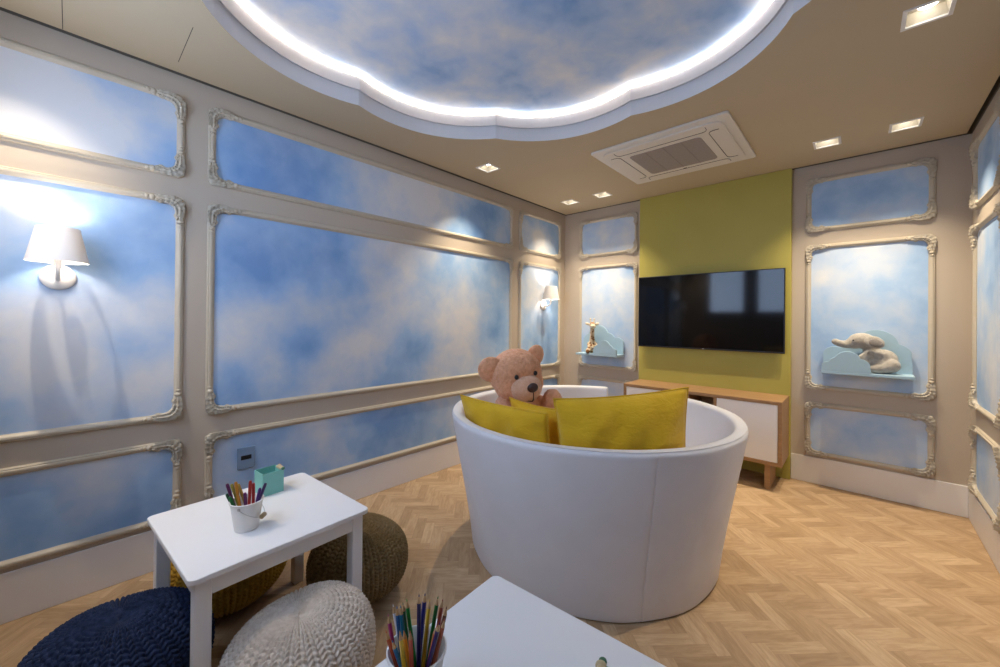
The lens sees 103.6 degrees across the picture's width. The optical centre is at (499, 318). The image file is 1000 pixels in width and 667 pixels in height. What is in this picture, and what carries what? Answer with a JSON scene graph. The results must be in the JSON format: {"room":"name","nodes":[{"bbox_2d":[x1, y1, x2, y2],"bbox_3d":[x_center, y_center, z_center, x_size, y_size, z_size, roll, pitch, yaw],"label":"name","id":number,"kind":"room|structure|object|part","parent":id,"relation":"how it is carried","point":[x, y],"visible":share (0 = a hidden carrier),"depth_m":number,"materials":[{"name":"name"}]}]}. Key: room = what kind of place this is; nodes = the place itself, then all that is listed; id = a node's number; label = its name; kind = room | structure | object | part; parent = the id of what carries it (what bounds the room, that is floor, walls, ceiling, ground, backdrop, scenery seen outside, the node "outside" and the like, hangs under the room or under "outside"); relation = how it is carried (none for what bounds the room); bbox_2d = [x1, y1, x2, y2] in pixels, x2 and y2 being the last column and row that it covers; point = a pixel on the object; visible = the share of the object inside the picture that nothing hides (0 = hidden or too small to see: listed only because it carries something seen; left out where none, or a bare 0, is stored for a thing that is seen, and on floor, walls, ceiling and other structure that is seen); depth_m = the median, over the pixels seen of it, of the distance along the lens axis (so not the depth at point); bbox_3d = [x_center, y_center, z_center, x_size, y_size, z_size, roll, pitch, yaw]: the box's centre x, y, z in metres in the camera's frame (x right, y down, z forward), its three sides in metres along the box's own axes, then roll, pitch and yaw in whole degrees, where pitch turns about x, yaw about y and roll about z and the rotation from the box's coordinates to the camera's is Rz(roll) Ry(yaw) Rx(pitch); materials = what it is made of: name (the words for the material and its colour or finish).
{"room":"children's playroom","nodes":[
{"label":"children's playroom","id":0,"kind":"room"},
{"bbox_2d":[0,10,564,573],"bbox_3d":[-0.772,-0.046,3.071,0.120,2.620,4.660,0,0,42],"label":"wall","id":1,"kind":"structure","parent":0,"point":[195,189],"depth_m":2.08,"materials":[{"name":"beige paint"}]},
{"bbox_2d":[0,439,181,569],"bbox_3d":[-1.887,0.821,1.742,0.040,0.415,0.753,0,0,42],"label":"framed panel","id":2,"kind":"object","parent":1,"relation":"attached to","point":[51,507],"visible":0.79,"depth_m":1.77,"materials":[{"name":"blue paint"}]},
{"bbox_2d":[0,165,184,443],"bbox_3d":[-1.879,-0.054,1.746,0.040,1.133,0.753,0,0,42],"label":"framed panel","id":3,"kind":"object","parent":1,"relation":"attached to","point":[104,350],"visible":1,"depth_m":1.79,"materials":[{"name":"blue paint"}]},
{"bbox_2d":[23,224,89,289],"bbox_3d":[-1.853,-0.250,1.649,0.197,0.253,0.184,0,0,42],"label":"wall lamp","id":4,"kind":"object","parent":3,"relation":"attached to","point":[56,245],"visible":1,"depth_m":1.62,"materials":[{"name":"white metal"}]},
{"bbox_3d":[-1.847,-0.306,1.645,0.184,0.142,0.184,0,0,42],"label":"lamp shade","id":5,"kind":"part","parent":4,"relation":"part of","materials":[{"name":"white fabric"}]},
{"bbox_3d":[-1.875,-0.227,1.670,0.106,0.134,0.032,0,0,42],"label":"arm","id":6,"kind":"part","parent":4,"relation":"part of","materials":[{"name":"white metal"}]},
{"bbox_2d":[0,37,186,177],"bbox_3d":[-1.871,-0.931,1.749,0.040,0.419,0.753,0,0,42],"label":"framed panel","id":7,"kind":"object","parent":1,"relation":"attached to","point":[48,101],"visible":1,"depth_m":1.77,"materials":[{"name":"blue paint"}]},
{"bbox_2d":[0,441,460,624],"bbox_3d":[-0.734,1.162,3.022,0.011,0.205,4.420,0,0,42],"label":"baseboard","id":8,"kind":"structure","parent":1,"relation":"attached to","point":[31,589],"depth_m":1.83,"materials":[{"name":"white paint"}]},
{"bbox_2d":[204,386,494,499],"bbox_3d":[-0.724,0.837,3.013,0.040,0.415,2.501,0,0,42],"label":"framed panel","id":9,"kind":"object","parent":1,"relation":"attached to","point":[323,445],"visible":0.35,"depth_m":2.61,"materials":[{"name":"blue paint"}]},
{"bbox_2d":[237,445,254,469],"bbox_3d":[-1.445,0.793,2.240,0.010,0.122,0.086,0,0,42],"label":"wall socket","id":10,"kind":"object","parent":9,"relation":"attached to","point":[245,455],"visible":1,"depth_m":2.23,"materials":[{"name":"blue plastic"}]},
{"bbox_2d":[205,204,513,414],"bbox_3d":[-0.717,-0.038,3.016,0.040,1.133,2.501,0,0,42],"label":"framed panel","id":11,"kind":"object","parent":1,"relation":"attached to","point":[297,310],"visible":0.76,"depth_m":2.62,"materials":[{"name":"blue paint"}]},
{"bbox_2d":[208,107,514,248],"bbox_3d":[-0.709,-0.915,3.019,0.040,0.419,2.501,0,0,42],"label":"framed panel","id":12,"kind":"object","parent":1,"relation":"attached to","point":[245,155],"visible":1,"depth_m":2.63,"materials":[{"name":"blue paint"}]},
{"bbox_2d":[518,261,561,367],"bbox_3d":[0.452,-0.023,4.293,0.040,1.133,0.749,0,0,42],"label":"framed panel","id":13,"kind":"object","parent":1,"relation":"attached to","point":[536,326],"visible":0.8,"depth_m":4.29,"materials":[{"name":"blue paint"}]},
{"bbox_2d":[540,286,558,309],"bbox_3d":[0.547,-0.219,4.272,0.197,0.253,0.184,0,0,42],"label":"wall lamp","id":14,"kind":"object","parent":13,"relation":"attached to","point":[550,292],"visible":1,"depth_m":4.21,"materials":[{"name":"white metal"}]},
{"bbox_3d":[0.552,-0.274,4.268,0.184,0.142,0.184,0,0,42],"label":"lamp shade","id":15,"kind":"part","parent":14,"relation":"part of","materials":[{"name":"white fabric"}]},
{"bbox_2d":[519,210,561,258],"bbox_3d":[0.460,-0.900,4.296,0.040,0.419,0.749,0,0,42],"label":"framed panel","id":16,"kind":"object","parent":1,"relation":"attached to","point":[538,235],"visible":1,"depth_m":4.29,"materials":[{"name":"blue paint"}]},
{"bbox_2d":[543,374,560,384],"bbox_3d":[0.444,0.852,4.290,0.040,0.415,0.749,0,0,42],"label":"framed panel","id":17,"kind":"object","parent":1,"relation":"attached to","point":[553,379],"visible":0.17,"depth_m":4.47,"materials":[{"name":"paint"}]},
{"bbox_3d":[0.432,0.852,4.301,0.002,0.388,0.722,0,0,42],"label":"sky panel","id":18,"kind":"part","parent":17,"relation":"part of","materials":[{"name":"paint"}]},
{"bbox_2d":[0,0,999,215],"bbox_3d":[0.433,-1.321,1.983,3.115,0.185,4.419,0,0,42],"label":"ceiling","id":19,"kind":"structure","parent":0,"point":[803,73],"depth_m":2.09,"materials":[{"name":"beige paint"}]},
{"bbox_2d":[476,163,500,172],"bbox_3d":[-0.096,-1.252,3.219,0.148,0.054,0.148,0,0,42],"label":"recessed light","id":20,"kind":"object","parent":19,"relation":"in","point":[488,167],"visible":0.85,"depth_m":3.26,"materials":[{"name":"white metal"}]},
{"bbox_2d":[236,0,772,116],"bbox_3d":[0.017,-1.402,1.528,2.320,0.013,2.350,0,0,42],"label":"led strip","id":21,"kind":"object","parent":19,"relation":"attached to","point":[238,1],"visible":1,"depth_m":2.26,"materials":[{"name":"white plastic"}]},
{"bbox_2d":[561,199,579,204],"bbox_3d":[0.731,-1.241,4.122,0.148,0.054,0.148,0,0,42],"label":"recessed light","id":22,"kind":"object","parent":19,"relation":"in","point":[571,201],"visible":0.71,"depth_m":4.17,"materials":[{"name":"white metal"}]},
{"bbox_2d":[592,191,611,197],"bbox_3d":[1.008,-1.240,3.876,0.148,0.054,0.148,0,0,42],"label":"recessed light","id":23,"kind":"object","parent":19,"relation":"in","point":[601,194],"visible":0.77,"depth_m":3.92,"materials":[{"name":"white metal"}]},
{"bbox_2d":[591,111,755,183],"bbox_3d":[1.286,-1.203,2.917,0.904,0.029,0.844,0,0,42],"label":"air conditioner","id":24,"kind":"object","parent":19,"relation":"attached to","point":[714,140],"visible":1,"depth_m":2.81,"materials":[{"name":"white plastic"}]},
{"bbox_2d":[630,138,716,173],"bbox_3d":[1.286,-1.191,2.917,0.490,0.004,0.450,0,0,42],"label":"grille","id":25,"kind":"object","parent":24,"relation":"attached to","point":[691,151],"depth_m":2.89,"materials":[{"name":"grey plastic"}]},
{"bbox_2d":[813,136,841,149],"bbox_3d":[2.257,-1.233,2.717,0.148,0.054,0.148,0,0,42],"label":"recessed light","id":26,"kind":"object","parent":19,"relation":"in","point":[834,141],"visible":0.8,"depth_m":2.75,"materials":[{"name":"white metal"}]},
{"bbox_2d":[888,117,923,132],"bbox_3d":[2.536,-1.231,2.461,0.148,0.054,0.148,0,0,42],"label":"recessed light","id":27,"kind":"object","parent":19,"relation":"in","point":[915,122],"visible":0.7,"depth_m":2.49,"materials":[{"name":"white metal"}]},
{"bbox_2d":[900,0,956,31],"bbox_3d":[1.707,-1.242,1.570,0.148,0.054,0.148,0,0,42],"label":"recessed light","id":28,"kind":"object","parent":19,"relation":"in","point":[930,11],"visible":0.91,"depth_m":1.60,"materials":[{"name":"white metal"}]},
{"bbox_2d":[0,463,999,666],"bbox_3d":[0.410,1.311,1.973,3.316,0.080,4.620,0,0,42],"label":"floor","id":29,"kind":"structure","parent":0,"point":[811,574],"depth_m":1.86,"materials":[{"name":"brown wood"}]},
{"bbox_2d":[17,586,214,666],"bbox_3d":[-1.175,1.083,1.215,0.486,0.340,0.469,1,0,-44],"label":"knitted pouf","id":30,"kind":"object","parent":29,"relation":"on","point":[151,627],"visible":0.9,"depth_m":1.17,"materials":[{"name":"blue fabric"}]},
{"bbox_2d":[170,561,286,617],"bbox_3d":[-1.227,1.089,1.762,0.494,0.331,0.476,1,0,-1],"label":"knitted pouf","id":31,"kind":"object","parent":29,"relation":"on","point":[235,597],"visible":0.27,"depth_m":1.60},
{"bbox_2d":[147,473,367,666],"bbox_3d":[-0.933,1.007,1.533,0.584,0.500,0.584,0,0,39],"label":"table","id":32,"kind":"object","parent":29,"relation":"on","point":[199,539],"visible":0.91,"depth_m":1.42,"materials":[{"name":"white paint"}]},
{"bbox_3d":[-1.287,1.012,1.497,0.044,0.483,0.044,0,0,39],"label":"leg","id":33,"kind":"part","parent":32,"relation":"part of","materials":[{"name":"white paint"}]},
{"bbox_3d":[-0.897,1.014,1.180,0.044,0.483,0.044,0,0,39],"label":"leg","id":34,"kind":"part","parent":32,"relation":"part of","materials":[{"name":"white paint"}]},
{"bbox_2d":[228,493,266,532],"bbox_3d":[-0.913,0.705,1.420,0.111,0.103,0.110,0,0,35],"label":"bucket","id":35,"kind":"object","parent":32,"relation":"on","point":[245,518],"visible":0.81,"depth_m":1.39,"materials":[{"name":"white metal"}]},
{"bbox_2d":[226,483,235,504],"bbox_3d":[-0.949,0.668,1.405,0.053,0.162,0.011,1,0,-19],"label":"pen","id":36,"kind":"object","parent":35,"relation":"in","point":[229,491],"visible":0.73,"depth_m":1.40,"materials":[{"name":"paint"}]},
{"bbox_2d":[228,496,235,505],"bbox_3d":[-0.935,0.690,1.398,0.050,0.121,0.011,1,0,-29],"label":"pen","id":37,"kind":"object","parent":35,"relation":"in","point":[230,497],"visible":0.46,"depth_m":1.39,"materials":[{"name":"paint"}]},
{"bbox_2d":[230,484,237,505],"bbox_3d":[-0.948,0.675,1.428,0.058,0.150,0.011,1,0,-4],"label":"pen","id":38,"kind":"object","parent":35,"relation":"in","point":[231,485],"visible":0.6,"depth_m":1.42,"materials":[{"name":"paint"}]},
{"bbox_2d":[234,482,240,505],"bbox_3d":[-0.927,0.668,1.403,0.051,0.164,0.011,0,0,18],"label":"pen","id":39,"kind":"object","parent":35,"relation":"in","point":[235,483],"visible":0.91,"depth_m":1.40,"materials":[{"name":"paint"}]},
{"bbox_2d":[238,484,243,502],"bbox_3d":[-0.936,0.678,1.445,0.055,0.145,0.011,1,0,-13],"label":"pen","id":40,"kind":"object","parent":35,"relation":"in","point":[239,485],"visible":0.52,"depth_m":1.44,"materials":[{"name":"paint"}]},
{"bbox_2d":[243,492,247,504],"bbox_3d":[-0.903,0.683,1.400,0.011,0.133,0.028,1,0,-9],"label":"pen","id":41,"kind":"object","parent":35,"relation":"in","point":[245,493],"visible":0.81,"depth_m":1.39,"materials":[{"name":"paint"}]},
{"bbox_2d":[248,481,251,504],"bbox_3d":[-0.905,0.668,1.420,0.017,0.162,0.011,1,0,4],"label":"pen","id":42,"kind":"object","parent":35,"relation":"in","point":[250,482],"visible":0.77,"depth_m":1.42,"materials":[{"name":"paint"}]},
{"bbox_2d":[252,483,254,502],"bbox_3d":[-0.901,0.676,1.438,0.011,0.146,0.010,1,-1,-25],"label":"pen","id":43,"kind":"object","parent":35,"relation":"in","point":[253,484],"visible":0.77,"depth_m":1.44,"materials":[{"name":"paint"}]},
{"bbox_2d":[256,488,260,501],"bbox_3d":[-0.887,0.684,1.430,0.033,0.132,0.011,1,0,-29],"label":"pen","id":44,"kind":"object","parent":35,"relation":"in","point":[259,489],"visible":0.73,"depth_m":1.43,"materials":[{"name":"paint"}]},
{"bbox_2d":[257,483,266,500],"bbox_3d":[-0.877,0.676,1.420,0.011,0.149,0.064,0,0,42],"label":"pen","id":45,"kind":"object","parent":35,"relation":"in","point":[265,484],"visible":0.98,"depth_m":1.43,"materials":[{"name":"paint"}]},
{"bbox_2d":[254,464,284,496],"bbox_3d":[-1.003,0.701,1.719,0.093,0.112,0.092,0,0,37],"label":"box","id":46,"kind":"object","parent":32,"relation":"on","point":[273,475],"visible":0.98,"depth_m":1.70,"materials":[{"name":"teal wood"}]},
{"bbox_3d":[-0.970,1.017,1.886,0.044,0.483,0.044,0,0,39],"label":"leg","id":47,"kind":"part","parent":32,"relation":"part of","materials":[{"name":"white paint"}]},
{"bbox_3d":[-0.580,1.019,1.569,0.044,0.483,0.044,0,0,39],"label":"leg","id":48,"kind":"part","parent":32,"relation":"part of","materials":[{"name":"white paint"}]},
{"bbox_2d":[218,580,375,666],"bbox_3d":[-0.641,1.093,1.270,0.459,0.330,0.480,1,0,0],"label":"knitted pouf","id":49,"kind":"object","parent":29,"relation":"on","point":[329,623],"visible":1,"depth_m":1.21,"materials":[{"name":"white fabric"}]},
{"bbox_2d":[306,512,407,603],"bbox_3d":[-0.643,1.103,1.812,0.435,0.314,0.456,1,0,4],"label":"knitted pouf","id":50,"kind":"object","parent":29,"relation":"on","point":[384,542],"visible":0.53,"depth_m":1.68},
{"bbox_2d":[375,576,665,666],"bbox_3d":[0.025,1.013,0.767,0.584,0.500,0.584,0,0,39],"label":"table","id":51,"kind":"object","parent":29,"relation":"on","point":[499,623],"visible":0.94,"depth_m":0.94,"materials":[{"name":"white paint"}]},
{"bbox_2d":[386,624,446,666],"bbox_3d":[-0.164,0.703,0.773,0.118,0.115,0.118,0,0,26],"label":"bucket","id":52,"kind":"object","parent":51,"relation":"on","point":[443,646],"visible":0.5,"depth_m":0.80,"materials":[{"name":"white metal"}]},
{"bbox_2d":[387,614,394,666],"bbox_3d":[-0.202,0.662,0.763,0.034,0.183,0.008,1,0,-11],"label":"pencil","id":53,"kind":"object","parent":52,"relation":"in","point":[389,622],"visible":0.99,"depth_m":0.76,"materials":[{"name":"paint"}]},
{"bbox_2d":[386,631,398,666],"bbox_3d":[-0.195,0.674,0.756,0.049,0.160,0.008,1,0,-18],"label":"pencil","id":54,"kind":"object","parent":52,"relation":"in","point":[389,642],"visible":1,"depth_m":0.75,"materials":[{"name":"paint"}]},
{"bbox_2d":[393,605,397,640],"bbox_3d":[-0.197,0.664,0.791,0.038,0.180,0.008,1,0,-3],"label":"pencil","id":55,"kind":"object","parent":52,"relation":"in","point":[394,609],"visible":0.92,"depth_m":0.79,"materials":[{"name":"paint"}]},
{"bbox_2d":[392,640,401,666],"bbox_3d":[-0.183,0.679,0.753,0.050,0.149,0.008,1,0,-35],"label":"pencil","id":56,"kind":"object","parent":52,"relation":"in","point":[394,647],"visible":1,"depth_m":0.74,"materials":[{"name":"paint"}]},
{"bbox_2d":[396,607,400,657],"bbox_3d":[-0.194,0.658,0.772,0.023,0.190,0.008,1,0,-17],"label":"pencil","id":57,"kind":"object","parent":52,"relation":"in","point":[397,610],"visible":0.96,"depth_m":0.77,"materials":[{"name":"paint"}]},
{"bbox_2d":[399,631,406,666],"bbox_3d":[-0.177,0.665,0.738,0.008,0.177,0.032,0,0,37],"label":"pencil","id":58,"kind":"object","parent":52,"relation":"in","point":[401,643],"visible":1,"depth_m":0.73,"materials":[{"name":"paint"}]},
{"bbox_2d":[399,605,406,665],"bbox_3d":[-0.188,0.665,0.783,0.031,0.178,0.008,0,0,27],"label":"pencil","id":59,"kind":"object","parent":52,"relation":"in","point":[402,625],"visible":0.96,"depth_m":0.79,"materials":[{"name":"paint"}]},
{"bbox_2d":[402,604,408,647],"bbox_3d":[-0.187,0.665,0.799,0.027,0.176,0.008,1,0,1],"label":"pencil","id":60,"kind":"object","parent":52,"relation":"in","point":[403,606],"visible":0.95,"depth_m":0.80,"materials":[{"name":"paint"}]},
{"bbox_2d":[403,631,409,666],"bbox_3d":[-0.174,0.668,0.757,0.008,0.171,0.047,0,0,17],"label":"pencil","id":61,"kind":"object","parent":52,"relation":"in","point":[405,641],"visible":1,"depth_m":0.74,"materials":[{"name":"paint"}]},
{"bbox_2d":[408,632,413,666],"bbox_3d":[-0.166,0.666,0.744,0.008,0.175,0.032,0,0,6],"label":"pencil","id":62,"kind":"object","parent":52,"relation":"in","point":[410,638],"visible":1,"depth_m":0.73,"materials":[{"name":"paint"}]},
{"bbox_2d":[406,599,416,666],"bbox_3d":[-0.177,0.662,0.800,0.030,0.184,0.008,1,0,-4],"label":"pencil","id":63,"kind":"object","parent":52,"relation":"in","point":[408,613],"visible":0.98,"depth_m":0.80,"materials":[{"name":"paint"}]},
{"bbox_2d":[417,595,420,666],"bbox_3d":[-0.158,0.646,0.767,0.008,0.214,0.008,1,-2,-28],"label":"pencil","id":64,"kind":"object","parent":52,"relation":"in","point":[418,600],"visible":1,"depth_m":0.77,"materials":[{"name":"paint"}]},
{"bbox_2d":[416,595,425,666],"bbox_3d":[-0.159,0.649,0.786,0.028,0.209,0.008,0,0,32],"label":"pencil","id":65,"kind":"object","parent":52,"relation":"in","point":[423,610],"visible":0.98,"depth_m":0.78,"materials":[{"name":"paint"}]},
{"bbox_2d":[421,600,430,666],"bbox_3d":[-0.151,0.662,0.791,0.027,0.184,0.008,1,0,-45],"label":"pencil","id":66,"kind":"object","parent":52,"relation":"in","point":[427,622],"visible":1,"depth_m":0.79,"materials":[{"name":"paint"}]},
{"bbox_2d":[425,597,438,666],"bbox_3d":[-0.141,0.656,0.794,0.036,0.197,0.008,0,0,14],"label":"pencil","id":67,"kind":"object","parent":52,"relation":"in","point":[436,606],"visible":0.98,"depth_m":0.79,"materials":[{"name":"paint"}]},
{"bbox_2d":[427,625,436,660],"bbox_3d":[-0.139,0.669,0.763,0.046,0.170,0.008,0,0,37],"label":"pencil","id":68,"kind":"object","parent":52,"relation":"in","point":[436,625],"visible":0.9,"depth_m":0.75,"materials":[{"name":"paint"}]},
{"bbox_2d":[426,623,439,666],"bbox_3d":[-0.138,0.660,0.742,0.054,0.188,0.008,0,0,18],"label":"pencil","id":69,"kind":"object","parent":52,"relation":"in","point":[437,631],"visible":1,"depth_m":0.73,"materials":[{"name":"paint"}]},
{"bbox_2d":[431,600,443,665],"bbox_3d":[-0.131,0.655,0.789,0.040,0.199,0.008,0,0,28],"label":"pencil","id":70,"kind":"object","parent":52,"relation":"in","point":[441,607],"visible":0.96,"depth_m":0.78,"materials":[{"name":"paint"}]},
{"bbox_2d":[432,619,444,664],"bbox_3d":[-0.128,0.667,0.760,0.042,0.175,0.008,1,0,0],"label":"pencil","id":71,"kind":"object","parent":52,"relation":"in","point":[443,623],"visible":0.98,"depth_m":0.76,"materials":[{"name":"paint"}]},
{"bbox_2d":[432,607,446,663],"bbox_3d":[-0.127,0.659,0.773,0.044,0.191,0.008,0,0,7],"label":"pencil","id":72,"kind":"object","parent":52,"relation":"in","point":[445,611],"visible":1,"depth_m":0.77,"materials":[{"name":"paint"}]},
{"bbox_2d":[595,657,606,666],"bbox_3d":[0.202,0.708,0.710,0.092,0.112,0.093,0,0,39],"label":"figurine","id":73,"kind":"object","parent":51,"relation":"on","point":[602,661],"visible":1,"depth_m":0.75,"materials":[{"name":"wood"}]},
{"bbox_2d":[452,385,748,622],"bbox_3d":[0.497,0.897,2.280,1.611,0.752,1.558,0,0,42],"label":"sofa","id":74,"kind":"object","parent":29,"relation":"on","point":[604,535],"visible":0.88,"depth_m":1.63,"materials":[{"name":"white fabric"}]},
{"bbox_2d":[460,394,549,443],"bbox_3d":[0.032,0.625,1.994,0.168,0.413,0.596,1,0,-45],"label":"cushion","id":75,"kind":"object","parent":74,"relation":"on","point":[532,425],"visible":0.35,"depth_m":1.89,"materials":[{"name":"yellow fabric"}]},
{"bbox_2d":[478,345,561,408],"bbox_3d":[0.113,0.504,2.388,0.460,0.675,0.380,1,0,-32],"label":"teddy bear","id":76,"kind":"object","parent":74,"relation":"on","point":[514,373],"visible":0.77,"depth_m":2.31},
{"bbox_2d":[509,397,558,444],"bbox_3d":[0.210,0.627,1.992,0.150,0.410,0.379,1,0,-42],"label":"cushion","id":77,"kind":"object","parent":74,"relation":"on","point":[553,430],"visible":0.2,"depth_m":1.88,"materials":[{"name":"yellow fabric"}]},
{"bbox_2d":[553,387,688,449],"bbox_3d":[0.536,0.571,1.721,0.626,0.564,0.251,1,0,-1],"label":"cushion","id":78,"kind":"object","parent":74,"relation":"on","point":[650,420],"visible":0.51,"depth_m":1.62,"materials":[{"name":"yellow fabric"}]},
{"bbox_2d":[624,379,788,489],"bbox_3d":[1.739,0.952,3.433,1.224,0.672,0.375,0,0,42],"label":"tv console","id":79,"kind":"object","parent":29,"relation":"on","point":[765,415],"visible":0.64,"depth_m":3.02,"materials":[{"name":"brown wood"}]},
{"bbox_3d":[1.385,0.854,3.521,0.526,0.424,0.019,0,0,42],"label":"door","id":80,"kind":"part","parent":79,"relation":"part of","materials":[{"name":"white paint"}]},
{"bbox_3d":[1.863,0.858,3.567,1.172,0.428,0.012,0,0,42],"label":"panel","id":81,"kind":"part","parent":79,"relation":"part of","materials":[{"name":"brown wood"}]},
{"bbox_3d":[1.903,0.857,3.047,0.406,0.424,0.019,0,0,42],"label":"door","id":82,"kind":"part","parent":79,"relation":"part of","materials":[{"name":"white paint"}]},
{"bbox_3d":[2.110,1.194,3.073,0.035,0.192,0.280,0,0,42],"label":"leg","id":83,"kind":"part","parent":79,"relation":"part of","materials":[{"name":"brown wood"}]},
{"bbox_3d":[2.182,0.859,3.029,0.026,0.428,0.375,0,0,42],"label":"panel","id":84,"kind":"part","parent":79,"relation":"part of","materials":[{"name":"brown wood"}]},
{"bbox_2d":[564,134,971,485],"bbox_3d":[1.954,-0.019,3.653,3.116,2.620,0.120,0,0,42],"label":"wall","id":85,"kind":"structure","parent":0,"point":[950,409],"depth_m":2.73,"materials":[{"name":"beige paint"}]},
{"bbox_2d":[577,375,630,395],"bbox_3d":[1.145,0.858,4.277,0.689,0.415,0.040,0,0,42],"label":"framed panel","id":86,"kind":"object","parent":85,"relation":"attached to","point":[615,387],"visible":0.29,"depth_m":4.27,"materials":[{"name":"paint"}]},
{"bbox_3d":[1.156,0.858,4.290,0.662,0.388,0.002,0,0,42],"label":"sky panel","id":87,"kind":"part","parent":86,"relation":"part of","materials":[{"name":"paint"}]},
{"bbox_2d":[578,262,637,371],"bbox_3d":[1.153,-0.017,4.281,0.689,1.133,0.040,0,0,42],"label":"framed panel","id":88,"kind":"object","parent":85,"relation":"attached to","point":[608,294],"visible":0.94,"depth_m":4.25,"materials":[{"name":"blue paint"}]},
{"bbox_2d":[576,325,623,357],"bbox_3d":[1.069,0.237,4.228,0.480,0.325,0.180,0,0,42],"label":"shelf","id":89,"kind":"object","parent":88,"relation":"attached to","point":[607,345],"visible":0.96,"depth_m":4.17,"materials":[{"name":"blue paint"}]},
{"bbox_2d":[585,318,598,352],"bbox_3d":[1.000,0.187,4.265,0.163,0.376,0.186,1,0,4],"label":"giraffe","id":90,"kind":"object","parent":89,"relation":"on","point":[590,345],"visible":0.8,"depth_m":4.25,"materials":[{"name":"beige plastic"}]},
{"bbox_2d":[579,212,637,257],"bbox_3d":[1.161,-0.894,4.284,0.689,0.419,0.040,0,0,42],"label":"framed panel","id":91,"kind":"object","parent":85,"relation":"attached to","point":[613,235],"visible":1,"depth_m":4.28,"materials":[{"name":"blue paint"}]},
{"bbox_2d":[639,168,791,478],"bbox_3d":[1.889,0.041,3.596,1.247,2.498,0.050,0,0,42],"label":"panel","id":92,"kind":"object","parent":85,"relation":"attached to","point":[742,224],"visible":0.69,"depth_m":3.48,"materials":[{"name":"paint"}]},
{"bbox_2d":[638,268,785,353],"bbox_3d":[1.849,-0.062,3.566,1.202,0.690,0.052,0,0,42],"label":"television","id":93,"kind":"object","parent":92,"relation":"attached to","point":[741,311],"visible":1,"depth_m":3.48,"materials":[{"name":"black glass"}]},
{"bbox_2d":[804,402,935,476],"bbox_3d":[2.670,0.867,2.882,0.699,0.415,0.040,0,0,42],"label":"framed panel","id":94,"kind":"object","parent":85,"relation":"attached to","point":[899,441],"visible":1,"depth_m":2.86,"materials":[{"name":"blue paint"}]},
{"bbox_2d":[805,234,936,400],"bbox_3d":[2.678,-0.008,2.885,0.699,1.133,0.040,0,0,42],"label":"framed panel","id":95,"kind":"object","parent":85,"relation":"attached to","point":[888,285],"visible":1,"depth_m":2.86,"materials":[{"name":"blue paint"}]},
{"bbox_2d":[821,330,914,379],"bbox_3d":[2.614,0.245,2.814,0.480,0.325,0.180,0,0,42],"label":"shelf","id":96,"kind":"object","parent":95,"relation":"attached to","point":[836,360],"visible":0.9,"depth_m":2.79,"materials":[{"name":"blue paint"}]},
{"bbox_2d":[832,333,900,372],"bbox_3d":[2.604,0.245,2.808,0.364,0.279,0.146,0,0,45],"label":"elephant","id":97,"kind":"object","parent":96,"relation":"on","point":[880,361],"visible":0.93,"depth_m":2.75},
{"bbox_2d":[806,157,936,232],"bbox_3d":[2.686,-0.885,2.889,0.699,0.419,0.040,0,0,42],"label":"framed panel","id":98,"kind":"object","parent":85,"relation":"attached to","point":[902,192],"visible":1,"depth_m":2.87,"materials":[{"name":"blue paint"}]},
{"bbox_2d":[791,453,967,517],"bbox_3d":[1.899,1.188,3.600,3.094,0.205,0.011,0,0,42],"label":"baseboard","id":99,"kind":"structure","parent":85,"relation":"attached to","point":[945,497],"depth_m":2.82,"materials":[{"name":"white paint"}]},
{"bbox_2d":[971,87,999,463],"bbox_3d":[1.615,-0.032,0.886,0.120,2.620,4.660,0,0,42],"label":"wall","id":100,"kind":"structure","parent":0,"point":[978,419],"depth_m":2.30,"materials":[{"name":"beige paint"}]},
{"bbox_2d":[967,202,999,428],"bbox_3d":[2.710,-0.011,2.198,0.040,1.133,0.706,0,0,42],"label":"framed panel","id":101,"kind":"object","parent":100,"relation":"attached to","point":[984,396],"visible":1,"depth_m":2.23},
{"bbox_3d":[2.722,-0.011,2.187,0.002,1.106,0.679,0,0,42],"label":"sky panel","id":102,"kind":"part","parent":101,"relation":"part of","materials":[{"name":"paint"}]},
{"bbox_2d":[967,425,999,533],"bbox_3d":[2.702,0.864,2.194,0.040,0.415,0.706,0,0,42],"label":"framed panel","id":103,"kind":"object","parent":100,"relation":"attached to","point":[984,477],"visible":1,"depth_m":2.23,"materials":[{"name":"blue paint"}]},
{"bbox_3d":[2.714,0.865,2.183,0.002,0.388,0.679,0,0,42],"label":"sky panel","id":104,"kind":"part","parent":103,"relation":"part of","materials":[{"name":"paint"}]},
{"bbox_2d":[968,99,999,208],"bbox_3d":[2.718,-0.887,2.201,0.040,0.419,0.706,0,0,42],"label":"framed panel","id":105,"kind":"object","parent":100,"relation":"attached to","point":[984,150],"visible":1,"depth_m":2.24,"materials":[{"name":"blue paint"}]},
{"bbox_3d":[2.730,-0.887,2.190,0.002,0.392,0.679,0,0,42],"label":"sky panel","id":106,"kind":"part","parent":105,"relation":"part of","materials":[{"name":"paint"}]},
{"bbox_2d":[968,489,999,573],"bbox_3d":[1.556,1.175,0.926,0.011,0.205,4.420,0,0,42],"label":"baseboard","id":107,"kind":"structure","parent":100,"relation":"attached to","point":[978,516],"depth_m":2.22,"materials":[{"name":"white paint"}]}
]}

